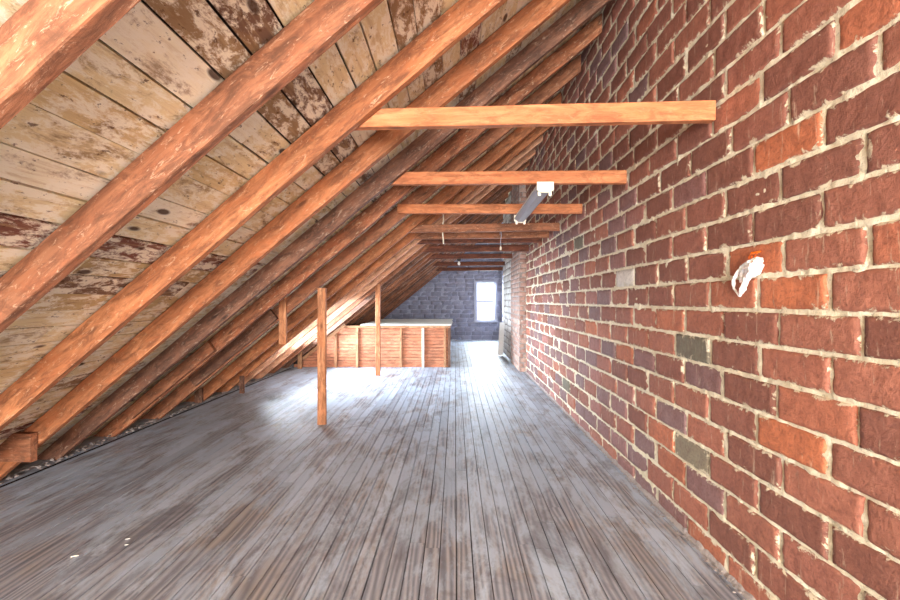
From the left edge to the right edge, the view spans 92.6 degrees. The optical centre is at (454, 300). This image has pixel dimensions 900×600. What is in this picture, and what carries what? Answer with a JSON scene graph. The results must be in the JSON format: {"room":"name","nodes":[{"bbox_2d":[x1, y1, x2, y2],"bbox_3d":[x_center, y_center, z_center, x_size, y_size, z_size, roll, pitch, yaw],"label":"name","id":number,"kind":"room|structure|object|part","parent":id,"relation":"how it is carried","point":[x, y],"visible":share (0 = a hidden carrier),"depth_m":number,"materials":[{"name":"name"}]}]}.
{"room":"attic","nodes":[
{"label":"attic","id":0,"kind":"room"},
{"bbox_2d":[0,0,605,455],"bbox_3d":[-1.075,-0.731,5.450,5.750,4.650,19.500,0,0,0],"label":"ceiling","id":1,"kind":"structure","parent":0,"point":[162,58],"depth_m":1.99,"materials":[{"name":"brown wood"}]},
{"bbox_2d":[0,0,140,128],"bbox_3d":[-1.140,-0.608,1.058,4.940,3.966,0.058,0,0,5],"label":"rafter","id":2,"kind":"object","parent":1,"relation":"attached to","point":[41,39],"visible":1,"depth_m":1.03,"materials":[{"name":"brown wood"}]},
{"bbox_2d":[0,0,382,333],"bbox_3d":[-1.143,-0.609,1.673,4.944,3.964,0.056,0,0,5],"label":"rafter","id":3,"kind":"object","parent":1,"relation":"attached to","point":[322,23],"visible":1,"depth_m":1.64,"materials":[{"name":"brown wood"}]},
{"bbox_2d":[0,0,507,431],"bbox_3d":[-1.144,-0.609,2.342,4.947,3.966,0.057,0,0,5],"label":"rafter","id":4,"kind":"object","parent":1,"relation":"attached to","point":[464,16],"visible":1,"depth_m":2.32,"materials":[{"name":"brown wood"}]},
{"bbox_2d":[355,100,715,130],"bbox_3d":[0.350,-0.977,2.274,1.940,0.102,0.054,1,0,5],"label":"tie","id":5,"kind":"object","parent":4,"relation":"attached to","point":[699,111],"visible":0.91,"depth_m":2.24,"materials":[{"name":"brown wood"}]},
{"bbox_2d":[0,0,569,479],"bbox_3d":[-1.144,-0.612,2.933,4.947,3.965,0.057,0,0,5],"label":"rafter","id":6,"kind":"object","parent":1,"relation":"attached to","point":[535,13],"visible":0.92,"depth_m":2.91,"materials":[{"name":"brown wood"}]},
{"bbox_2d":[0,432,36,461],"bbox_3d":[-3.160,1.033,3.049,0.381,0.201,0.047,0,0,5],"label":"block","id":7,"kind":"object","parent":6,"relation":"attached to","point":[20,446],"visible":0.89,"depth_m":3.02,"materials":[{"name":"brown wood"}]},
{"bbox_2d":[37,0,611,459],"bbox_3d":[-1.132,-0.598,3.472,4.922,3.958,0.056,0,0,5],"label":"rafter","id":8,"kind":"object","parent":1,"relation":"attached to","point":[583,10],"visible":0.93,"depth_m":3.45,"materials":[{"name":"brown wood"}]},
{"bbox_2d":[390,170,626,185],"bbox_3d":[0.351,-0.973,3.404,1.940,0.102,0.054,1,0,5],"label":"tie","id":9,"kind":"object","parent":8,"relation":"attached to","point":[569,177],"visible":0.87,"depth_m":3.37,"materials":[{"name":"brown wood"}]},
{"bbox_2d":[514,182,553,223],"bbox_3d":[0.665,-0.828,3.780,0.124,0.098,1.236,0,0,0],"label":"fluorescent fixture","id":10,"kind":"object","parent":9,"relation":"hanging from","point":[542,189],"visible":1,"depth_m":3.48,"materials":[{"name":"white metal"}]},
{"bbox_2d":[93,13,601,436],"bbox_3d":[-1.142,-0.610,4.093,4.943,3.961,0.058,0,0,5],"label":"rafter","id":11,"kind":"object","parent":1,"relation":"attached to","point":[591,31],"visible":0.8,"depth_m":4.04,"materials":[{"name":"brown wood"}]},
{"bbox_2d":[124,341,215,419],"bbox_3d":[-2.759,0.771,4.161,0.922,0.768,0.037,0,0,5],"label":"board","id":12,"kind":"object","parent":11,"relation":"attached to","point":[207,349],"visible":1,"depth_m":4.14,"materials":[{"name":"brown wood"}]},
{"bbox_2d":[140,54,580,418],"bbox_3d":[-1.143,-0.608,4.733,4.945,3.964,0.058,0,0,5],"label":"rafter","id":13,"kind":"object","parent":1,"relation":"attached to","point":[569,72],"visible":0.72,"depth_m":4.68,"materials":[{"name":"brown wood"}]},
{"bbox_2d":[188,309,277,385],"bbox_3d":[-2.469,0.519,4.775,1.041,0.869,0.037,0,0,5],"label":"board","id":14,"kind":"object","parent":13,"relation":"attached to","point":[263,322],"visible":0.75,"depth_m":4.76,"materials":[{"name":"brown wood"}]},
{"bbox_2d":[279,298,286,343],"bbox_3d":[-1.898,0.221,4.747,0.082,0.508,0.042,0,0,0],"label":"board","id":15,"kind":"object","parent":13,"relation":"hanging from","point":[283,303],"visible":0.92,"depth_m":4.73,"materials":[{"name":"brown wood"}]},
{"bbox_2d":[397,204,581,213],"bbox_3d":[0.351,-0.972,4.546,1.940,0.102,0.053,1,0,5],"label":"tie","id":16,"kind":"object","parent":13,"relation":"attached to","point":[401,208],"visible":0.94,"depth_m":4.53,"materials":[{"name":"brown wood"}]},
{"bbox_2d":[185,92,560,401],"bbox_3d":[-1.148,-0.614,5.574,4.955,3.971,0.056,0,0,5],"label":"rafter","id":17,"kind":"object","parent":1,"relation":"attached to","point":[519,133],"visible":0.75,"depth_m":5.56,"materials":[{"name":"brown wood"}]},
{"bbox_2d":[409,223,559,232],"bbox_3d":[0.350,-0.935,5.505,1.939,0.102,0.053,0,0,5],"label":"tie","id":18,"kind":"object","parent":17,"relation":"attached to","point":[502,227],"visible":0.92,"depth_m":5.48,"materials":[{"name":"brown wood"}]},
{"bbox_2d":[216,127,549,392],"bbox_3d":[-1.143,-0.609,6.174,4.944,3.964,0.058,0,0,5],"label":"rafter","id":19,"kind":"object","parent":1,"relation":"attached to","point":[539,131],"visible":0.5,"depth_m":6.15,"materials":[{"name":"brown wood"}]},
{"bbox_2d":[414,231,548,239],"bbox_3d":[0.350,-0.935,6.103,1.939,0.102,0.053,0,0,5],"label":"tie","id":20,"kind":"object","parent":19,"relation":"attached to","point":[526,234],"visible":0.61,"depth_m":6.08,"materials":[{"name":"brown wood"}]},
{"bbox_2d":[236,134,542,385],"bbox_3d":[-1.143,-0.610,6.674,4.945,3.969,0.056,0,0,5],"label":"rafter","id":21,"kind":"object","parent":1,"relation":"attached to","point":[539,140],"visible":0.34,"depth_m":6.66,"materials":[{"name":"brown wood"}]},
{"bbox_2d":[418,238,541,243],"bbox_3d":[0.350,-0.935,6.605,1.939,0.101,0.054,0,0,5],"label":"tie","id":22,"kind":"object","parent":21,"relation":"attached to","point":[508,240],"visible":0.53,"depth_m":6.58,"materials":[{"name":"brown wood"}]},
{"bbox_2d":[253,147,535,378],"bbox_3d":[-1.142,-0.608,7.273,4.941,3.965,0.057,0,0,5],"label":"rafter","id":23,"kind":"object","parent":1,"relation":"attached to","point":[531,153],"visible":0.55,"depth_m":7.27,"materials":[{"name":"brown wood"}]},
{"bbox_2d":[281,185,511,367],"bbox_3d":[-1.218,-0.555,8.480,4.807,3.854,0.053,0,0,5],"label":"rafter","id":24,"kind":"object","parent":1,"relation":"attached to","point":[504,188],"visible":0.46,"depth_m":8.47,"materials":[{"name":"brown wood"}]},
{"bbox_2d":[269,160,529,372],"bbox_3d":[-1.144,-0.611,7.824,4.947,3.967,0.056,0,0,5],"label":"rafter","id":25,"kind":"object","parent":1,"relation":"attached to","point":[421,250],"visible":0.34,"depth_m":7.82,"materials":[{"name":"brown wood"}]},
{"bbox_2d":[423,245,528,252],"bbox_3d":[0.350,-0.945,7.755,1.939,0.122,0.054,0,0,5],"label":"tie","id":26,"kind":"object","parent":25,"relation":"attached to","point":[439,248],"visible":0.96,"depth_m":7.72,"materials":[{"name":"brown wood"}]},
{"bbox_2d":[293,186,511,363],"bbox_3d":[-1.212,-0.550,9.079,4.796,3.851,0.053,0,0,5],"label":"rafter","id":27,"kind":"object","parent":1,"relation":"attached to","point":[509,189],"visible":0.28,"depth_m":9.04,"materials":[{"name":"brown wood"}]},
{"bbox_2d":[428,254,512,258],"bbox_3d":[0.290,-0.935,9.009,1.819,0.102,0.053,0,0,5],"label":"tie","id":28,"kind":"object","parent":27,"relation":"attached to","point":[434,256],"visible":0.96,"depth_m":8.98,"materials":[{"name":"brown wood"}]},
{"bbox_2d":[328,214,494,347],"bbox_3d":[-1.212,-0.548,10.879,4.795,3.849,0.054,0,0,5],"label":"rafter","id":29,"kind":"object","parent":1,"relation":"attached to","point":[492,215],"visible":0.2,"depth_m":10.86,"materials":[{"name":"brown wood"}]},
{"bbox_2d":[433,261,504,265],"bbox_3d":[0.315,-0.935,10.807,1.869,0.102,0.052,0,0,5],"label":"tie","id":30,"kind":"object","parent":29,"relation":"attached to","point":[497,263],"visible":0.98,"depth_m":10.77,"materials":[{"name":"brown wood"}]},
{"bbox_2d":[331,214,498,347],"bbox_3d":[-1.213,-0.549,11.479,4.798,3.850,0.053,0,0,5],"label":"rafter","id":31,"kind":"object","parent":1,"relation":"attached to","point":[495,215],"visible":0.16,"depth_m":11.46,"materials":[{"name":"brown wood"}]},
{"bbox_2d":[327,200,504,347],"bbox_3d":[-1.212,-0.549,10.279,4.796,3.849,0.053,0,0,5],"label":"rafter","id":32,"kind":"object","parent":1,"relation":"attached to","point":[503,202],"visible":0.18,"depth_m":10.25,"materials":[{"name":"brown wood"}]},
{"bbox_2d":[337,214,501,347],"bbox_3d":[-1.005,-0.721,12.061,5.224,4.188,0.053,0,0,5],"label":"rafter","id":33,"kind":"object","parent":1,"relation":"attached to","point":[499,215],"visible":0.24,"depth_m":12.05,"materials":[{"name":"brown wood"}]},
{"bbox_2d":[337,194,507,334],"bbox_3d":[-1.212,-0.549,9.679,4.795,3.850,0.054,0,0,5],"label":"rafter","id":34,"kind":"object","parent":1,"relation":"attached to","point":[478,219],"visible":0.26,"depth_m":9.65,"materials":[{"name":"brown wood"}]},
{"bbox_2d":[370,214,502,321],"bbox_3d":[-1.008,-0.724,12.661,5.230,4.191,0.053,0,0,5],"label":"rafter","id":35,"kind":"object","parent":1,"relation":"attached to","point":[498,218],"visible":0.19,"depth_m":12.65,"materials":[{"name":"brown wood"}]},
{"bbox_2d":[436,267,502,270],"bbox_3d":[0.490,-0.935,12.592,2.220,0.103,0.054,0,0,5],"label":"tie","id":36,"kind":"object","parent":35,"relation":"attached to","point":[439,268],"visible":0.85,"depth_m":12.57,"materials":[{"name":"brown wood"}]},
{"bbox_2d":[374,216,502,320],"bbox_3d":[-1.001,-0.717,13.261,5.216,4.184,0.054,0,0,5],"label":"rafter","id":37,"kind":"object","parent":1,"relation":"attached to","point":[501,218],"visible":0.15,"depth_m":13.26,"materials":[{"name":"brown wood"}]},
{"bbox_2d":[381,219,502,317],"bbox_3d":[-1.003,-0.719,13.861,5.220,4.187,0.053,0,0,5],"label":"rafter","id":38,"kind":"object","parent":1,"relation":"attached to","point":[502,219],"visible":0.17,"depth_m":13.86,"materials":[{"name":"brown wood"}]},
{"bbox_2d":[381,221,502,318],"bbox_3d":[-1.005,-0.721,14.461,5.224,4.187,0.054,0,0,5],"label":"rafter","id":39,"kind":"object","parent":1,"relation":"attached to","point":[501,221],"visible":0.16,"depth_m":14.46,"materials":[{"name":"brown wood"}]},
{"bbox_2d":[0,340,745,599],"bbox_3d":[-1.100,1.380,5.350,5.700,0.061,19.100,0,0,0],"label":"floor","id":40,"kind":"structure","parent":0,"point":[464,480],"depth_m":2.80,"materials":[{"name":"grey wood"}]},
{"bbox_2d":[0,368,290,487],"bbox_3d":[-3.290,1.346,4.800,0.020,0.004,7.600,0,0,0],"label":"trim","id":41,"kind":"structure","parent":40,"relation":"on","point":[289,368],"depth_m":4.09,"materials":[{"name":"wood"}]},
{"bbox_2d":[0,365,293,483],"bbox_3d":[-3.372,1.335,6.061,0.192,0.026,6.864,0,0,0],"label":"rubble","id":42,"kind":"object","parent":40,"relation":"on","point":[233,389],"visible":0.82,"depth_m":4.24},
{"bbox_2d":[194,388,203,402],"bbox_3d":[-3.402,1.253,5.713,0.102,0.193,0.045,0,0,0],"label":"post","id":43,"kind":"object","parent":40,"relation":"on","point":[198,394],"visible":0.89,"depth_m":5.69,"materials":[{"name":"brown wood"}]},
{"bbox_2d":[239,376,244,393],"bbox_3d":[-3.117,1.223,6.291,0.061,0.252,0.048,0,0,0],"label":"post","id":44,"kind":"object","parent":40,"relation":"on","point":[241,378],"visible":1,"depth_m":6.27,"materials":[{"name":"brown wood"}]},
{"bbox_2d":[297,351,301,368],"bbox_3d":[-3.091,1.103,8.571,0.086,0.492,0.046,0,0,0],"label":"post","id":45,"kind":"object","parent":40,"relation":"on","point":[299,356],"visible":0.64,"depth_m":8.55,"materials":[{"name":"brown wood"}]},
{"bbox_2d":[317,288,326,424],"bbox_3d":[-1.456,0.603,4.707,0.092,1.491,0.050,0,0,0],"label":"wooden post","id":46,"kind":"object","parent":40,"relation":"on","point":[321,292],"visible":1,"depth_m":4.68,"materials":[{"name":"brown wood"}]},
{"bbox_2d":[294,322,450,367],"bbox_3d":[-1.695,0.903,9.983,3.209,0.891,2.633,0,0,0],"label":"enclosure","id":47,"kind":"object","parent":40,"relation":"on","point":[423,346],"visible":0.94,"depth_m":8.77,"materials":[{"name":"wood"}]},
{"bbox_3d":[-1.174,0.526,8.739,2.165,0.048,0.094,0,0,0],"label":"rail","id":48,"kind":"part","parent":47,"relation":"part of","materials":[{"name":"wood"}]},
{"bbox_2d":[361,319,452,325],"bbox_3d":[-0.980,0.485,10.005,1.854,0.028,2.630,0,0,0],"label":"sheet","id":49,"kind":"object","parent":47,"relation":"on","point":[415,322],"visible":0.91,"depth_m":9.51,"materials":[{"name":"white"}]},
{"bbox_3d":[-0.117,0.948,8.781,0.052,0.802,0.094,0,0,0],"label":"corner post","id":50,"kind":"part","parent":47,"relation":"part of","materials":[{"name":"brown wood"}]},
{"bbox_2d":[375,284,380,375],"bbox_3d":[-1.394,0.520,7.788,0.087,1.657,0.048,0,0,0],"label":"wooden post","id":51,"kind":"object","parent":40,"relation":"on","point":[377,286],"visible":0.97,"depth_m":7.77,"materials":[{"name":"brown wood"}]},
{"bbox_2d":[498,322,504,354],"bbox_3d":[1.156,0.936,10.742,0.131,0.790,0.340,0,0,15],"label":"leaning board","id":52,"kind":"object","parent":40,"relation":"on","point":[502,324],"visible":1,"depth_m":10.73,"materials":[{"name":"white paint"}]},
{"bbox_2d":[510,169,525,371],"bbox_3d":[1.467,-0.580,8.805,0.505,3.860,1.290,0,0,0],"label":"chimney breast","id":53,"kind":"object","parent":40,"relation":"on","point":[518,193],"visible":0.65,"depth_m":8.29,"materials":[{"name":"brick"}]},
{"bbox_2d":[526,373,748,599],"bbox_3d":[1.290,1.342,4.651,0.107,0.014,6.890,0,0,0],"label":"crumbs","id":54,"kind":"object","parent":40,"relation":"on","point":[677,532],"visible":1,"depth_m":2.68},
{"bbox_2d":[383,222,502,339],"bbox_3d":[-1.100,-0.702,15.007,5.700,4.104,0.225,0,0,0],"label":"wall","id":55,"kind":"structure","parent":0,"point":[450,294],"depth_m":14.90,"materials":[{"name":"grey brick"}]},
{"bbox_2d":[473,281,497,322],"bbox_3d":[1.065,0.017,14.920,0.850,1.451,0.160,0,0,0],"label":"window","id":56,"kind":"structure","parent":55,"relation":"in","point":[475,282],"depth_m":14.88,"materials":[{"name":"grey paint"}]},
{"bbox_3d":[1.065,0.713,14.920,0.850,0.060,0.160,0,0,0],"label":"sill","id":57,"kind":"part","parent":56,"relation":"part of","materials":[{"name":"grey paint"}]},
{"bbox_3d":[1.065,-0.300,14.980,0.670,0.676,0.030,0,0,0],"label":"sash","id":58,"kind":"part","parent":56,"relation":"part of","materials":[{"name":"glass"}]},
{"bbox_3d":[1.065,0.340,14.945,0.670,0.686,0.030,0,0,0],"label":"sash","id":59,"kind":"part","parent":56,"relation":"part of","materials":[{"name":"glass"}]},
{"bbox_2d":[502,243,502,321],"bbox_3d":[1.717,-0.650,13.150,0.206,4.000,3.500,0,0,0],"label":"wall","id":60,"kind":"structure","parent":0,"point":[502,243],"depth_m":14.68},
{"bbox_2d":[503,191,510,359],"bbox_3d":[1.483,-0.600,10.435,0.435,3.900,1.930,0,0,0],"label":"wall","id":61,"kind":"structure","parent":0,"point":[506,217],"depth_m":10.44,"materials":[{"name":"brick"}]},
{"bbox_2d":[526,0,899,599],"bbox_3d":[1.487,-0.708,1.975,0.307,4.198,12.350,0,0,0],"label":"wall","id":62,"kind":"structure","parent":0,"point":[765,421],"depth_m":1.99,"materials":[{"name":"red brick"}]},
{"bbox_2d":[525,372,755,599],"bbox_3d":[1.333,1.332,4.550,0.035,0.034,7.100,0,0,0],"label":"baseboard","id":63,"kind":"structure","parent":62,"relation":"attached to","point":[696,543],"depth_m":2.63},
{"bbox_2d":[731,251,763,296],"bbox_3d":[1.308,-0.120,1.931,0.073,0.202,0.211,0,0,0],"label":"scrap","id":64,"kind":"object","parent":62,"relation":"hanging from","point":[752,267],"visible":1,"depth_m":1.91,"materials":[{"name":"white"}]}
]}

